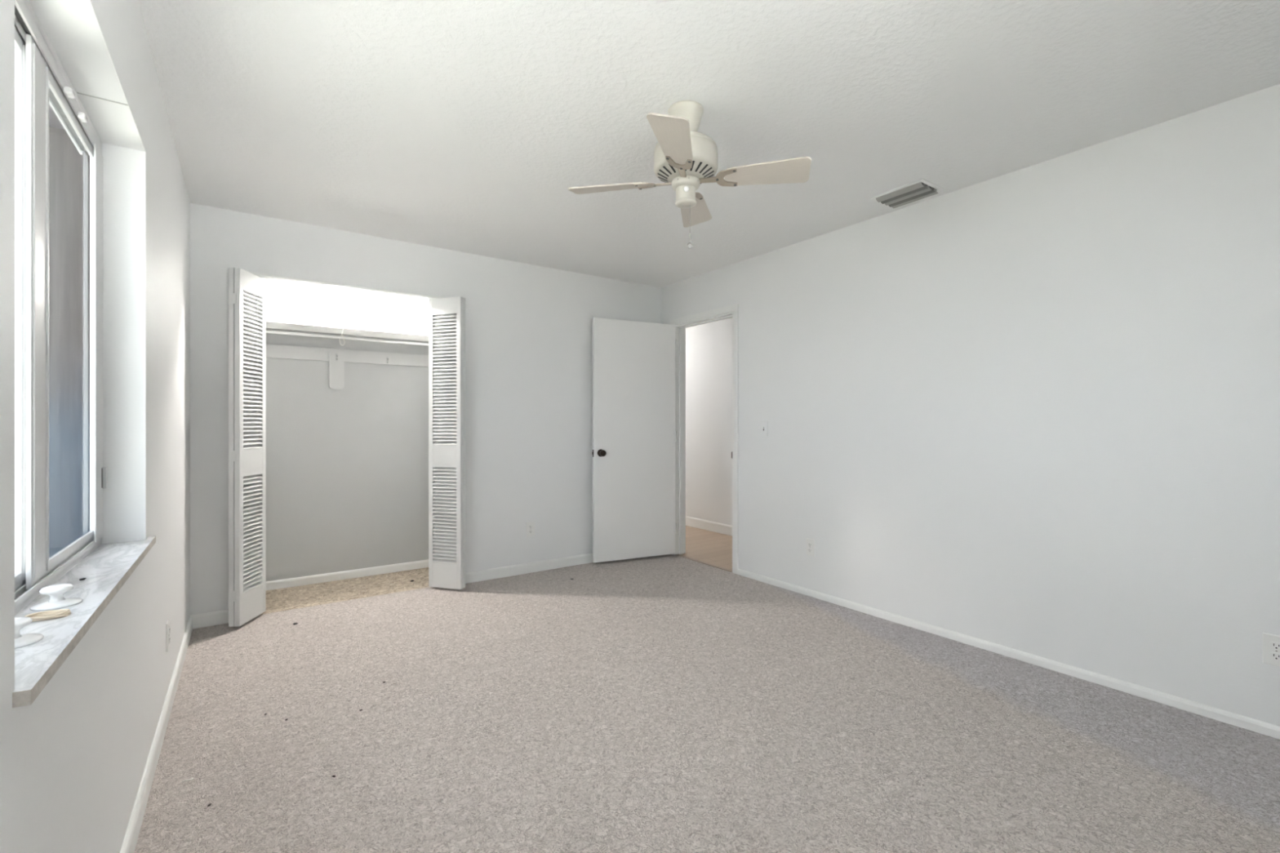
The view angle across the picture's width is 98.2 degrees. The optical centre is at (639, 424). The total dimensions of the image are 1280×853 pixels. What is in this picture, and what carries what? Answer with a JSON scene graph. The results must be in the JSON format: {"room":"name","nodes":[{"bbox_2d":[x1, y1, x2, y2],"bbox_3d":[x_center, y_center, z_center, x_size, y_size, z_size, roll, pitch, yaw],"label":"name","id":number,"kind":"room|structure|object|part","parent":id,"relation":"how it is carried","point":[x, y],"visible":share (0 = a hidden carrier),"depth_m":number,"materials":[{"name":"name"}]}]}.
{"room":"empty bedroom","nodes":[
{"label":"empty bedroom","id":0,"kind":"room"},
{"bbox_2d":[0,0,190,852],"bbox_3d":[-1.417,-0.052,1.435,0.123,2.440,5.682,0,0,-35],"label":"wall","id":1,"kind":"structure","parent":0,"point":[73,759],"depth_m":1.57,"materials":[{"name":"white paint"}]},
{"bbox_2d":[12,0,155,707],"bbox_3d":[-1.295,-0.243,1.256,0.168,1.264,1.311,0,0,-35],"label":"window","id":2,"kind":"structure","parent":1,"relation":"in","point":[42,80],"depth_m":1.22,"materials":[{"name":"silver metal"}]},
{"bbox_3d":[-1.193,-0.240,0.998,0.014,1.180,0.707,0,0,-35],"label":"sash","id":3,"kind":"part","parent":2,"relation":"part of","materials":[{"name":"silver metal"}]},
{"bbox_2d":[14,616,44,648],"bbox_3d":[-1.057,0.347,0.932,0.075,0.042,0.075,0,0,-35],"label":"knob","id":4,"kind":"object","parent":2,"relation":"on","point":[25,639],"visible":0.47,"depth_m":0.93,"materials":[{"name":"white ceramic"}]},
{"bbox_3d":[-1.057,0.343,0.932,0.049,0.034,0.049,0,0,-35],"label":"knob","id":5,"kind":"part","parent":4,"relation":"part of","materials":[{"name":"white ceramic"}]},
{"bbox_3d":[-1.057,0.363,0.932,0.075,0.010,0.075,0,0,-35],"label":"plate","id":6,"kind":"part","parent":4,"relation":"part of","materials":[{"name":"white ceramic"}]},
{"bbox_2d":[25,608,71,622],"bbox_3d":[-1.131,0.363,1.055,0.066,0.011,0.044,0,0,-25],"label":"coil","id":7,"kind":"object","parent":2,"relation":"on","point":[47,615],"visible":0.73,"depth_m":1.06,"materials":[{"name":"beige fabric"}]},
{"bbox_2d":[29,583,82,611],"bbox_3d":[-1.191,0.347,1.131,0.075,0.042,0.075,0,0,-35],"label":"knob","id":8,"kind":"object","parent":2,"relation":"on","point":[55,592],"visible":1,"depth_m":1.12,"materials":[{"name":"white ceramic"}]},
{"bbox_3d":[-1.191,0.363,1.131,0.075,0.010,0.075,0,0,-35],"label":"plate","id":9,"kind":"part","parent":8,"relation":"part of","materials":[{"name":"white ceramic"}]},
{"bbox_3d":[-1.191,0.343,1.131,0.049,0.034,0.049,0,0,-35],"label":"knob","id":10,"kind":"part","parent":8,"relation":"part of","materials":[{"name":"white ceramic"}]},
{"bbox_3d":[-1.329,-0.253,1.200,0.048,1.242,1.234,0,0,-35],"label":"frame","id":11,"kind":"part","parent":2,"relation":"part of","materials":[{"name":"silver metal"}]},
{"bbox_3d":[-1.483,-0.240,1.440,0.012,1.180,0.641,0,0,-35],"label":"sash","id":12,"kind":"part","parent":2,"relation":"part of","materials":[{"name":"silver metal"}]},
{"bbox_3d":[-1.283,0.379,1.265,0.140,0.021,1.311,0,0,-35],"label":"sill","id":13,"kind":"part","parent":2,"relation":"part of","materials":[{"name":"stone"}]},
{"bbox_2d":[120,615,192,852],"bbox_3d":[-1.188,1.129,1.230,0.013,0.078,4.782,0,0,-35],"label":"baseboard","id":14,"kind":"structure","parent":1,"relation":"attached to","point":[131,835],"depth_m":1.85,"materials":[{"name":"white wood"}]},
{"bbox_2d":[165,618,169,652],"bbox_3d":[-1.916,0.854,2.251,0.009,0.114,0.070,0,0,-35],"label":"outlet","id":15,"kind":"object","parent":1,"relation":"attached to","point":[167,624],"visible":1,"depth_m":2.23,"materials":[{"name":"white plastic"}]},
{"bbox_2d":[243,279,428,581],"bbox_3d":[-2.017,-0.052,4.105,1.992,2.440,0.635,0,0,-35],"label":"wall","id":16,"kind":"structure","parent":0,"point":[347,468],"depth_m":4.20,"materials":[{"name":"grey paint"}]},
{"bbox_2d":[266,320,428,390],"bbox_3d":[-2.079,-0.471,4.097,1.882,0.414,0.357,0,0,-35],"label":"closet shelf","id":17,"kind":"object","parent":16,"relation":"attached to","point":[336,357],"visible":0.63,"depth_m":4.12,"materials":[{"name":"grey paint"}]},
{"bbox_2d":[266,559,428,591],"bbox_3d":[-2.178,1.137,4.237,1.882,0.062,0.013,0,0,-35],"label":"baseboard","id":18,"kind":"structure","parent":16,"relation":"attached to","point":[326,577],"depth_m":4.19,"materials":[{"name":"white wood"}]},
{"bbox_2d":[266,329,428,346],"bbox_3d":[-1.998,-0.616,3.984,1.882,0.019,0.019,0,0,-35],"label":"hanging rod","id":19,"kind":"object","parent":16,"relation":"attached to","point":[267,331],"visible":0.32,"depth_m":3.92,"materials":[{"name":"white metal"}]},
{"bbox_2d":[190,203,661,614],"bbox_3d":[-1.224,-0.052,4.209,3.405,2.440,0.115,0,0,-35],"label":"wall","id":20,"kind":"structure","parent":0,"point":[529,327],"depth_m":4.17,"materials":[{"name":"white paint"}]},
{"bbox_2d":[248,271,442,299],"bbox_3d":[-1.919,-0.912,3.681,1.173,0.018,0.069,0,0,-35],"label":"track","id":21,"kind":"object","parent":20,"relation":"attached to","point":[269,277],"visible":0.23,"depth_m":3.64,"materials":[{"name":"white metal"}]},
{"bbox_2d":[228,267,266,626],"bbox_3d":[-2.332,0.127,3.295,0.060,2.050,0.264,0,0,-6],"label":"bifold door","id":22,"kind":"structure","parent":21,"relation":"hanging from","point":[246,290],"depth_m":3.25,"materials":[{"name":"white wood"}]},
{"bbox_3d":[-2.348,-0.319,3.295,0.025,0.922,0.202,0,0,-6],"label":"louver panel","id":23,"kind":"part","parent":22,"relation":"part of","materials":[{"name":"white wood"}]},
{"bbox_3d":[-2.316,-0.319,3.298,0.025,0.922,0.202,0,0,-6],"label":"louver panel","id":24,"kind":"part","parent":22,"relation":"part of","materials":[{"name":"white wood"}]},
{"bbox_3d":[-2.316,0.638,3.298,0.025,0.673,0.202,0,0,-6],"label":"louver panel","id":25,"kind":"part","parent":22,"relation":"part of","materials":[{"name":"white wood"}]},
{"bbox_2d":[428,296,465,589],"bbox_3d":[-1.370,0.127,3.940,0.264,2.050,0.060,0,0,17],"label":"bifold door","id":26,"kind":"structure","parent":21,"relation":"hanging from","point":[446,316],"depth_m":3.92,"materials":[{"name":"white wood"}]},
{"bbox_3d":[-1.376,-0.319,3.925,0.202,0.922,0.025,0,0,17],"label":"louver panel","id":27,"kind":"part","parent":26,"relation":"part of","materials":[{"name":"white wood"}]},
{"bbox_3d":[-1.376,0.638,3.925,0.202,0.673,0.025,0,0,17],"label":"louver panel","id":28,"kind":"part","parent":26,"relation":"part of","materials":[{"name":"white wood"}]},
{"bbox_3d":[-1.367,-0.319,3.956,0.202,0.922,0.025,0,0,17],"label":"louver panel","id":29,"kind":"part","parent":26,"relation":"part of","materials":[{"name":"white wood"}]},
{"bbox_2d":[190,552,592,628],"bbox_3d":[-1.187,1.129,4.156,3.405,0.078,0.013,0,0,-35],"label":"baseboard","id":30,"kind":"structure","parent":20,"relation":"attached to","point":[219,617],"depth_m":4.24,"materials":[{"name":"white wood"}]},
{"bbox_2d":[526,521,534,536],"bbox_3d":[-0.867,0.824,4.386,0.070,0.114,0.009,0,0,-35],"label":"outlet","id":31,"kind":"object","parent":20,"relation":"attached to","point":[530,525],"visible":1,"depth_m":4.38,"materials":[{"name":"white plastic"}]},
{"bbox_2d":[591,317,676,563],"bbox_3d":[-0.041,0.128,4.782,0.789,2.037,0.171,0,0,-26],"label":"door","id":32,"kind":"structure","parent":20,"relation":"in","point":[634,433],"depth_m":4.76,"materials":[{"name":"white wood"}]},
{"bbox_3d":[-0.313,0.234,4.595,0.062,0.062,0.068,0,0,-26],"label":"knob","id":33,"kind":"part","parent":32,"relation":"part of","materials":[{"name":"brown metal"}]},
{"bbox_2d":[133,525,1279,852],"bbox_3d":[-0.154,1.218,3.510,4.585,0.100,7.300,0,0,-35],"label":"floor","id":34,"kind":"structure","parent":0,"point":[668,703],"depth_m":2.08,"materials":[{"name":"carpet"}]},
{"bbox_2d":[675,554,732,572],"bbox_3d":[0.537,1.169,4.693,0.034,0.009,0.718,0,0,-35],"label":"threshold","id":35,"kind":"object","parent":34,"relation":"on","point":[679,555],"visible":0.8,"depth_m":4.68,"materials":[{"name":"beige wood"}]},
{"bbox_2d":[685,317,732,525],"bbox_3d":[0.705,-0.047,5.531,1.042,2.450,5.200,0,0,-35],"label":"wall","id":36,"kind":"structure","parent":0,"point":[708,346],"depth_m":6.17,"materials":[{"name":"white paint"}]},
{"bbox_2d":[685,515,732,536],"bbox_3d":[1.043,1.121,5.771,0.013,0.105,5.000,0,0,-35],"label":"baseboard","id":37,"kind":"structure","parent":36,"relation":"attached to","point":[713,526],"depth_m":6.14,"materials":[{"name":"white wood"}]},
{"bbox_2d":[138,0,1279,288],"bbox_3d":[0.018,-1.322,2.455,3.643,0.100,5.682,0,0,-35],"label":"ceiling","id":38,"kind":"structure","parent":0,"point":[463,126],"depth_m":2.16,"materials":[{"name":"white paint"}]},
{"bbox_2d":[339,294,345,345],"bbox_3d":[-2.026,-0.909,3.917,0.110,0.726,0.208,0,0,-8],"label":"pull cord","id":39,"kind":"object","parent":38,"relation":"hanging from","point":[344,295],"visible":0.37,"depth_m":3.82,"materials":[{"name":"white plastic"}]},
{"bbox_2d":[568,100,811,248],"bbox_3d":[0.185,-0.991,2.244,0.787,0.562,0.787,0,0,-35],"label":"ceiling fan","id":40,"kind":"object","parent":38,"relation":"hanging from","point":[685,158],"visible":1,"depth_m":2.18,"materials":[{"name":"white plastic"}]},
{"bbox_3d":[-0.127,-0.988,2.310,0.328,0.006,0.143,0,14,12],"label":"blade","id":41,"kind":"part","parent":40,"relation":"part of","materials":[{"name":"white wood"}]},
{"bbox_3d":[0.119,-0.988,1.932,0.143,0.006,0.328,14,3,12],"label":"blade","id":42,"kind":"part","parent":40,"relation":"part of","materials":[{"name":"white wood"}]},
{"bbox_3d":[0.184,-0.938,2.203,0.022,0.023,0.023,0,0,-35],"label":"reverse knob","id":43,"kind":"part","parent":40,"relation":"part of","materials":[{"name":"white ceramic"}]},
{"bbox_3d":[0.202,-0.802,2.237,0.024,0.184,0.007,0,0,1],"label":"pull chain","id":44,"kind":"part","parent":40,"relation":"part of","materials":[{"name":"silver metal"}]},
{"bbox_3d":[0.251,-0.988,2.556,0.143,0.006,0.328,-14,-3,12],"label":"blade","id":45,"kind":"part","parent":40,"relation":"part of","materials":[{"name":"white wood"}]},
{"bbox_3d":[0.497,-0.988,2.178,0.328,0.006,0.143,0,-14,12],"label":"blade","id":46,"kind":"part","parent":40,"relation":"part of","materials":[{"name":"white wood"}]},
{"bbox_2d":[868,178,944,208],"bbox_3d":[1.461,-1.262,3.047,0.220,0.020,0.304,0,0,-35],"label":"ceiling vent","id":47,"kind":"object","parent":38,"relation":"in","point":[922,188],"visible":1,"depth_m":3.02,"materials":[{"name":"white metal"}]},
{"bbox_2d":[661,84,1279,726],"bbox_3d":[0.943,-0.052,4.197,0.115,2.440,7.450,0,0,-35],"label":"wall","id":48,"kind":"structure","parent":0,"point":[1035,409],"depth_m":2.65,"materials":[{"name":"white paint"}]},
{"bbox_2d":[670,303,738,573],"bbox_3d":[0.569,0.110,4.716,0.132,2.116,0.850,0,0,-35],"label":"door frame","id":49,"kind":"structure","parent":48,"relation":"attached to","point":[731,311],"depth_m":4.90,"materials":[{"name":"white wood"}]},
{"bbox_2d":[760,421,767,436],"bbox_3d":[0.917,0.030,4.120,0.017,0.114,0.070,0,0,-35],"label":"light switch","id":50,"kind":"object","parent":48,"relation":"attached to","point":[763,424],"visible":1,"depth_m":4.12,"materials":[{"name":"white paint"}]},
{"bbox_2d":[805,537,814,556],"bbox_3d":[1.161,0.836,3.783,0.009,0.114,0.070,0,0,-35],"label":"outlet","id":51,"kind":"object","parent":48,"relation":"attached to","point":[810,544],"visible":1,"depth_m":3.78,"materials":[{"name":"white plastic"}]},
{"bbox_2d":[737,568,1279,739],"bbox_3d":[1.865,1.147,2.790,0.013,0.043,3.787,0,0,-35],"label":"baseboard","id":52,"kind":"structure","parent":48,"relation":"attached to","point":[1254,725],"depth_m":2.63,"materials":[{"name":"white wood"}]},
{"bbox_2d":[1262,632,1279,666],"bbox_3d":[2.379,0.844,2.071,0.009,0.114,0.070,0,0,-35],"label":"outlet","id":53,"kind":"object","parent":48,"relation":"attached to","point":[1271,643],"visible":1,"depth_m":2.08,"materials":[{"name":"white plastic"}]},
{"bbox_2d":[1269,641,1279,649],"bbox_3d":[2.377,0.825,2.070,0.004,0.025,0.034,0,0,-35],"label":"receptacle","id":54,"kind":"object","parent":53,"relation":"attached to","point":[1273,645],"depth_m":2.07,"materials":[{"name":"white plastic"}]},
{"bbox_2d":[1269,652,1279,660],"bbox_3d":[2.377,0.864,2.070,0.004,0.025,0.034,0,0,-35],"label":"receptacle","id":55,"kind":"object","parent":53,"relation":"attached to","point":[1273,655],"depth_m":2.07,"materials":[{"name":"white plastic"}]},
{"label":"outside","id":56,"kind":"structure","parent":0,"visible":0},
{"bbox_2d":[48,104,64,129],"bbox_3d":[-2.532,-2.082,1.832,1.235,1.300,8.320,0,0,-35],"label":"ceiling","id":57,"kind":"structure","parent":56,"point":[54,122],"depth_m":4.80,"materials":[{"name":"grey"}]},
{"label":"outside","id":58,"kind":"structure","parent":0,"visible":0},
{"bbox_2d":[48,126,89,558],"bbox_3d":[-3.748,-0.672,3.544,1.235,3.920,4.120,0,0,-35],"label":"wall","id":59,"kind":"structure","parent":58,"point":[68,170],"depth_m":4.96,"materials":[{"name":"grey paint"}]}
]}

